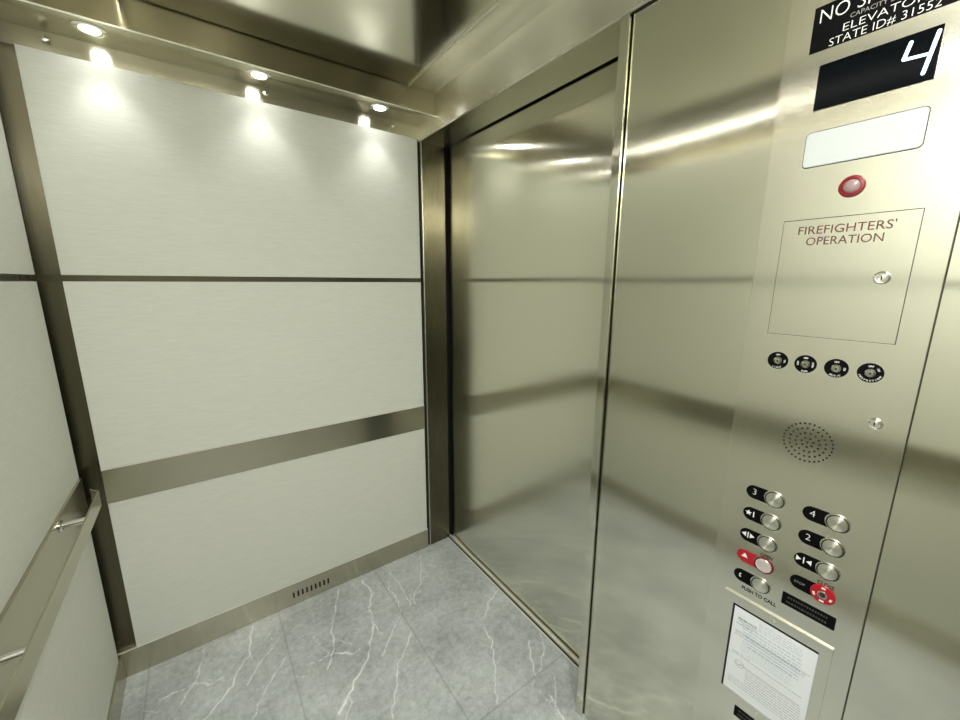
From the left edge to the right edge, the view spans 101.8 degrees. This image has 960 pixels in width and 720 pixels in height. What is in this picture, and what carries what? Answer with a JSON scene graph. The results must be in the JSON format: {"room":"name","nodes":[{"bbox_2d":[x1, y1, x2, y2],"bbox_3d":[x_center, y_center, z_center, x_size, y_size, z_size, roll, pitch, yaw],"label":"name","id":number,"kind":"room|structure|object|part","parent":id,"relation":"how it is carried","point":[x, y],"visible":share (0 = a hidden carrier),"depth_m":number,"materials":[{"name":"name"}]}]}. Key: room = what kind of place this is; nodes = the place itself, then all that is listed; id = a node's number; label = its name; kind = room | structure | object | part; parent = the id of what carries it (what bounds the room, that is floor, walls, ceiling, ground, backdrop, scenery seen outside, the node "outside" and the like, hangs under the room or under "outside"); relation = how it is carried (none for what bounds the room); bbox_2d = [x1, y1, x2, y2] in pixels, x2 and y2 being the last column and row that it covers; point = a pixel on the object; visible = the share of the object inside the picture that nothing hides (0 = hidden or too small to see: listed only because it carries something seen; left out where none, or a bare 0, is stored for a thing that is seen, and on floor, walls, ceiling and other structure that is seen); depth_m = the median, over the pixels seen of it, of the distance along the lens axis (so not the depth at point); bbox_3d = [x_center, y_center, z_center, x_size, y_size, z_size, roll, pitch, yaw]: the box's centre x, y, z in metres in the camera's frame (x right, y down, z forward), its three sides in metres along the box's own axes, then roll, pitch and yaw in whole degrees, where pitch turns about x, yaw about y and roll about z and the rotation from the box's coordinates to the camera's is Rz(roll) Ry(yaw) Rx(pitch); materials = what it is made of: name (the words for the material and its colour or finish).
{"room":"elevator interior","nodes":[
{"label":"elevator interior","id":0,"kind":"room"},
{"bbox_2d":[0,20,427,652],"bbox_3d":[-0.848,0.029,1.664,1.360,2.320,0.024,-8,14,-35],"label":"wall","id":1,"kind":"structure","parent":0,"point":[16,124],"depth_m":1.27,"materials":[{"name":"silver metal"}]},
{"bbox_2d":[39,34,48,42],"bbox_3d":[-1.267,-0.933,1.133,0.019,0.019,0.024,-8,14,-35],"label":"hook","id":2,"kind":"object","parent":1,"relation":"attached to","point":[42,37],"visible":1,"depth_m":1.13,"materials":[{"name":"silver metal"}]},
{"bbox_2d":[14,44,420,277],"bbox_3d":[-0.811,-0.654,1.533,1.262,0.640,0.012,-8,14,-35],"label":"wall panel","id":3,"kind":"object","parent":1,"relation":"attached to","point":[142,174],"visible":1,"depth_m":1.40,"materials":[{"name":"white laminate"}]},
{"bbox_2d":[37,275,420,281],"bbox_3d":[-0.837,-0.328,1.584,1.324,0.019,0.006,-8,14,-35],"label":"trim","id":4,"kind":"structure","parent":1,"relation":"attached to","point":[39,277],"depth_m":1.46,"materials":[{"name":"silver metal"}]},
{"bbox_2d":[63,281,423,469],"bbox_3d":[-0.814,-0.004,1.664,1.262,0.645,0.012,-8,14,-35],"label":"wall panel","id":5,"kind":"object","parent":1,"relation":"attached to","point":[167,368],"visible":1,"depth_m":1.54,"materials":[{"name":"white laminate"}]},
{"bbox_2d":[101,405,424,503],"bbox_3d":[-0.814,0.375,1.737,1.262,0.128,0.018,-8,14,-35],"label":"band","id":6,"kind":"object","parent":1,"relation":"attached to","point":[128,481],"visible":1,"depth_m":1.62,"materials":[{"name":"silver metal"}]},
{"bbox_2d":[108,428,426,645],"bbox_3d":[-0.817,0.736,1.813,1.262,0.608,0.012,-8,14,-35],"label":"wall panel","id":7,"kind":"object","parent":1,"relation":"attached to","point":[189,554],"visible":1,"depth_m":1.70,"materials":[{"name":"white laminate"}]},
{"bbox_2d":[117,528,427,676],"bbox_3d":[-0.839,1.093,1.865,1.324,0.113,0.018,-8,14,-35],"label":"baseboard","id":8,"kind":"structure","parent":1,"relation":"attached to","point":[136,659],"depth_m":1.75,"materials":[{"name":"silver metal"}]},
{"bbox_2d":[417,141,448,544],"bbox_3d":[-0.247,0.011,2.095,0.144,2.150,0.036,-8,14,-35],"label":"trim","id":9,"kind":"structure","parent":1,"relation":"attached to","point":[431,166],"depth_m":2.05,"materials":[{"name":"silver metal"}]},
{"bbox_2d":[120,538,586,719],"bbox_3d":[-0.195,1.321,1.110,1.454,0.030,2.047,-8,14,-35],"label":"floor","id":10,"kind":"structure","parent":0,"point":[423,634],"depth_m":1.56,"materials":[{"name":"grey stone"}]},
{"bbox_2d":[410,0,554,92],"bbox_3d":[-0.149,-0.962,0.679,1.585,0.024,2.085,-8,14,-35],"label":"ceiling","id":11,"kind":"structure","parent":0,"point":[508,16],"depth_m":1.31,"materials":[{"name":"silver metal"}]},
{"bbox_2d":[0,0,435,126],"bbox_3d":[-0.783,-1.046,1.373,1.331,0.096,0.170,-8,14,-35],"label":"soffit","id":12,"kind":"structure","parent":11,"relation":"attached to","point":[144,28],"depth_m":1.27,"materials":[{"name":"silver metal"}]},
{"bbox_2d":[70,20,107,37],"bbox_3d":[-1.131,-0.955,1.129,0.079,0.006,0.079,-8,14,-35],"label":"recessed light","id":13,"kind":"object","parent":12,"relation":"attached to","point":[84,27],"visible":1,"depth_m":1.12,"materials":[{"name":"silver metal"}]},
{"bbox_2d":[246,69,271,80],"bbox_3d":[-0.781,-1.004,1.377,0.079,0.006,0.079,-8,14,-35],"label":"recessed light","id":14,"kind":"object","parent":12,"relation":"attached to","point":[260,75],"visible":1,"depth_m":1.37,"materials":[{"name":"silver metal"}]},
{"bbox_2d":[370,103,388,111],"bbox_3d":[-0.421,-1.054,1.632,0.079,0.006,0.079,-8,14,-35],"label":"recessed light","id":15,"kind":"object","parent":12,"relation":"attached to","point":[377,107],"visible":1,"depth_m":1.62,"materials":[{"name":"silver metal"}]},
{"bbox_2d":[145,0,502,85],"bbox_3d":[-0.161,-0.947,0.683,0.896,0.014,1.680,-8,14,-35],"label":"ceiling panel","id":16,"kind":"object","parent":11,"relation":"attached to","point":[398,40],"visible":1,"depth_m":1.23,"materials":[{"name":"silver metal"}]},
{"bbox_2d":[418,0,959,719],"bbox_3d":[0.356,0.103,1.268,0.144,2.300,2.045,-8,14,-35],"label":"wall","id":17,"kind":"structure","parent":0,"point":[698,86],"depth_m":0.94,"materials":[{"name":"silver metal"}]},
{"bbox_2d":[444,147,451,534],"bbox_3d":[-0.196,-0.062,2.153,0.050,2.330,0.020,-8,14,-35],"label":"trim","id":18,"kind":"structure","parent":17,"relation":"attached to","point":[445,148],"depth_m":2.13,"materials":[{"name":"silver"}]},
{"bbox_2d":[447,145,452,534],"bbox_3d":[0.213,0.033,1.690,0.060,2.330,1.265,-8,14,-35],"label":"trim","id":19,"kind":"structure","parent":17,"relation":"attached to","point":[448,146],"depth_m":2.12,"materials":[{"name":"black"}]},
{"bbox_2d":[447,534,578,669],"bbox_3d":[0.145,1.158,1.895,0.036,0.023,1.145,-8,14,-35],"label":"trim","id":20,"kind":"structure","parent":17,"relation":"attached to","point":[527,614],"depth_m":1.83,"materials":[{"name":"silver metal"}]},
{"bbox_2d":[450,56,617,660],"bbox_3d":[0.193,0.074,1.652,0.021,2.196,1.175,-8,14,-35],"label":"door","id":21,"kind":"structure","parent":17,"relation":"in","point":[530,187],"depth_m":1.60,"materials":[{"name":"silver metal"}]},
{"bbox_3d":[0.366,0.202,1.177,0.032,2.143,0.026,-8,14,-35],"label":"frame post","id":22,"kind":"part","parent":17,"relation":"part of","materials":[{"name":"silver metal"}]},
{"bbox_3d":[0.477,0.231,1.033,0.022,2.139,0.334,-8,14,-35],"label":"return panel","id":23,"kind":"part","parent":17,"relation":"part of","materials":[{"name":"silver metal"}]},
{"bbox_2d":[692,0,959,719],"bbox_3d":[0.645,0.223,0.782,0.037,2.020,0.258,-8,14,-35],"label":"control panel","id":24,"kind":"object","parent":17,"relation":"attached to","point":[860,220],"visible":1,"depth_m":0.71,"materials":[{"name":"silver metal"}]},
{"bbox_3d":[0.635,0.844,0.900,0.001,0.028,0.087,-8,14,-35],"label":"instruction plate","id":25,"kind":"part","parent":24,"relation":"part of","materials":[{"name":"black plastic"}]},
{"bbox_2d":[723,605,817,719],"bbox_3d":[0.636,0.690,0.866,0.001,0.222,0.152,-8,14,-35],"label":"certificate","id":26,"kind":"object","parent":24,"relation":"attached to","point":[773,672],"visible":1,"depth_m":0.86,"materials":[{"name":"white paper"}]},
{"bbox_2d":[741,624,803,685],"bbox_3d":[0.635,0.638,0.857,0.001,0.098,0.112,-8,14,-35],"label":"print","id":27,"kind":"object","parent":26,"relation":"attached to","point":[778,656],"depth_m":0.85,"materials":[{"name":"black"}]},
{"bbox_3d":[0.634,0.685,0.867,0.004,0.273,0.195,-8,14,-35],"label":"certificate frame","id":28,"kind":"part","parent":24,"relation":"part of","materials":[{"name":"silver metal"}]},
{"bbox_2d":[768,352,787,368],"bbox_3d":[0.599,0.001,0.785,0.001,0.034,0.034,-8,14,-35],"label":"switch","id":29,"kind":"object","parent":24,"relation":"attached to","point":[776,360],"depth_m":0.78,"materials":[{"name":"black metal"}]},
{"bbox_2d":[794,355,816,372],"bbox_3d":[0.625,0.008,0.749,0.001,0.034,0.034,-8,14,-35],"label":"switch","id":30,"kind":"object","parent":24,"relation":"attached to","point":[802,363],"depth_m":0.75,"materials":[{"name":"black"}]},
{"bbox_2d":[782,421,834,463],"bbox_3d":[0.639,0.161,0.761,0.001,0.083,0.083,-8,14,-35],"label":"speaker grille","id":31,"kind":"object","parent":24,"relation":"attached to","point":[803,442],"depth_m":0.76,"materials":[{"name":"silver metal"}]},
{"bbox_3d":[0.665,0.508,0.791,0.001,0.028,0.086,-8,14,-35],"label":"instruction plate","id":32,"kind":"part","parent":24,"relation":"part of","materials":[{"name":"black plastic"}]},
{"bbox_2d":[790,575,835,604],"bbox_3d":[0.664,0.459,0.780,0.005,0.039,0.072,-8,14,-35],"label":"switch","id":33,"kind":"object","parent":24,"relation":"attached to","point":[813,589],"depth_m":0.78,"materials":[{"name":"red plastic"}]},
{"bbox_2d":[824,359,848,377],"bbox_3d":[0.652,0.015,0.713,0.001,0.034,0.034,-8,14,-35],"label":"switch","id":34,"kind":"object","parent":24,"relation":"attached to","point":[833,368],"depth_m":0.71,"materials":[{"name":"black plastic"}]},
{"bbox_3d":[0.639,-0.146,0.700,0.001,0.214,0.180,-8,14,-35],"label":"service cabinet door","id":35,"kind":"part","parent":24,"relation":"part of","materials":[{"name":"silver metal"}]},
{"bbox_2d":[838,175,865,196],"bbox_3d":[0.637,-0.298,0.669,0.005,0.036,0.036,-8,14,-35],"label":"lamp","id":36,"kind":"object","parent":24,"relation":"attached to","point":[848,185],"depth_m":0.67,"materials":[{"name":"red plastic"}]},
{"bbox_2d":[802,106,930,168],"bbox_3d":[0.640,-0.370,0.656,0.001,0.060,0.151,-8,14,-35],"label":"emergency light","id":37,"kind":"object","parent":24,"relation":"attached to","point":[889,133],"depth_m":0.65,"materials":[{"name":"grey plastic"}]},
{"bbox_2d":[857,363,883,382],"bbox_3d":[0.678,0.022,0.677,0.001,0.034,0.034,-8,14,-35],"label":"switch","id":38,"kind":"object","parent":24,"relation":"attached to","point":[866,372],"depth_m":0.68,"materials":[{"name":"black plastic"}]},
{"bbox_3d":[0.640,-0.564,0.616,0.001,0.071,0.182,-8,14,-35],"label":"sign plate","id":39,"kind":"part","parent":24,"relation":"part of","materials":[{"name":"black plastic"}]},
{"bbox_3d":[0.820,0.326,0.568,0.021,2.139,0.317,-8,14,-35],"label":"return panel","id":40,"kind":"part","parent":17,"relation":"part of","materials":[{"name":"silver metal"}]},
{"bbox_3d":[-0.782,0.273,0.452,0.020,2.320,2.065,-8,14,-35],"label":"wall","id":41,"kind":"structure","parent":0,"visible":0},
{"bbox_2d":[0,115,34,274],"bbox_3d":[-0.771,-0.415,0.334,0.016,0.646,1.947,-8,14,-35],"label":"wall panel","id":42,"kind":"object","parent":41,"relation":"attached to","point":[15,256],"visible":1,"depth_m":1.07,"materials":[{"name":"white laminate"}]},
{"bbox_2d":[0,274,37,280],"bbox_3d":[-0.776,-0.088,0.396,0.006,0.019,2.043,-8,14,-35],"label":"trim","id":43,"kind":"structure","parent":41,"relation":"attached to","point":[3,277],"depth_m":1.07,"materials":[{"name":"silver metal"}]},
{"bbox_2d":[0,281,78,613],"bbox_3d":[-0.775,0.237,0.464,0.012,0.645,1.947,-8,14,-35],"label":"wall panel","id":44,"kind":"object","parent":41,"relation":"attached to","point":[38,468],"visible":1,"depth_m":0.99,"materials":[{"name":"white laminate"}]},
{"bbox_2d":[0,478,87,702],"bbox_3d":[-0.774,0.616,0.542,0.018,0.128,1.947,-8,14,-35],"label":"band","id":45,"kind":"object","parent":41,"relation":"attached to","point":[19,617],"visible":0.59,"depth_m":0.91,"materials":[{"name":"silver metal"}]},
{"bbox_2d":[0,489,101,719],"bbox_3d":[-0.739,0.575,0.553,0.062,0.052,1.726,-8,14,-35],"label":"handrail","id":46,"kind":"object","parent":45,"relation":"attached to","point":[30,654],"visible":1,"depth_m":0.77,"materials":[{"name":"silver metal"}]},
{"bbox_2d":[15,533,117,719],"bbox_3d":[-0.778,0.978,0.613,0.012,0.608,1.947,-8,14,-35],"label":"wall panel","id":47,"kind":"object","parent":41,"relation":"attached to","point":[73,678],"visible":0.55,"depth_m":1.12,"materials":[{"name":"white laminate"}]},
{"bbox_2d":[107,654,126,719],"bbox_3d":[-0.776,1.331,0.685,0.018,0.112,2.004,-8,14,-35],"label":"baseboard","id":48,"kind":"structure","parent":41,"relation":"attached to","point":[115,708],"depth_m":1.38,"materials":[{"name":"silver metal"}]}
]}

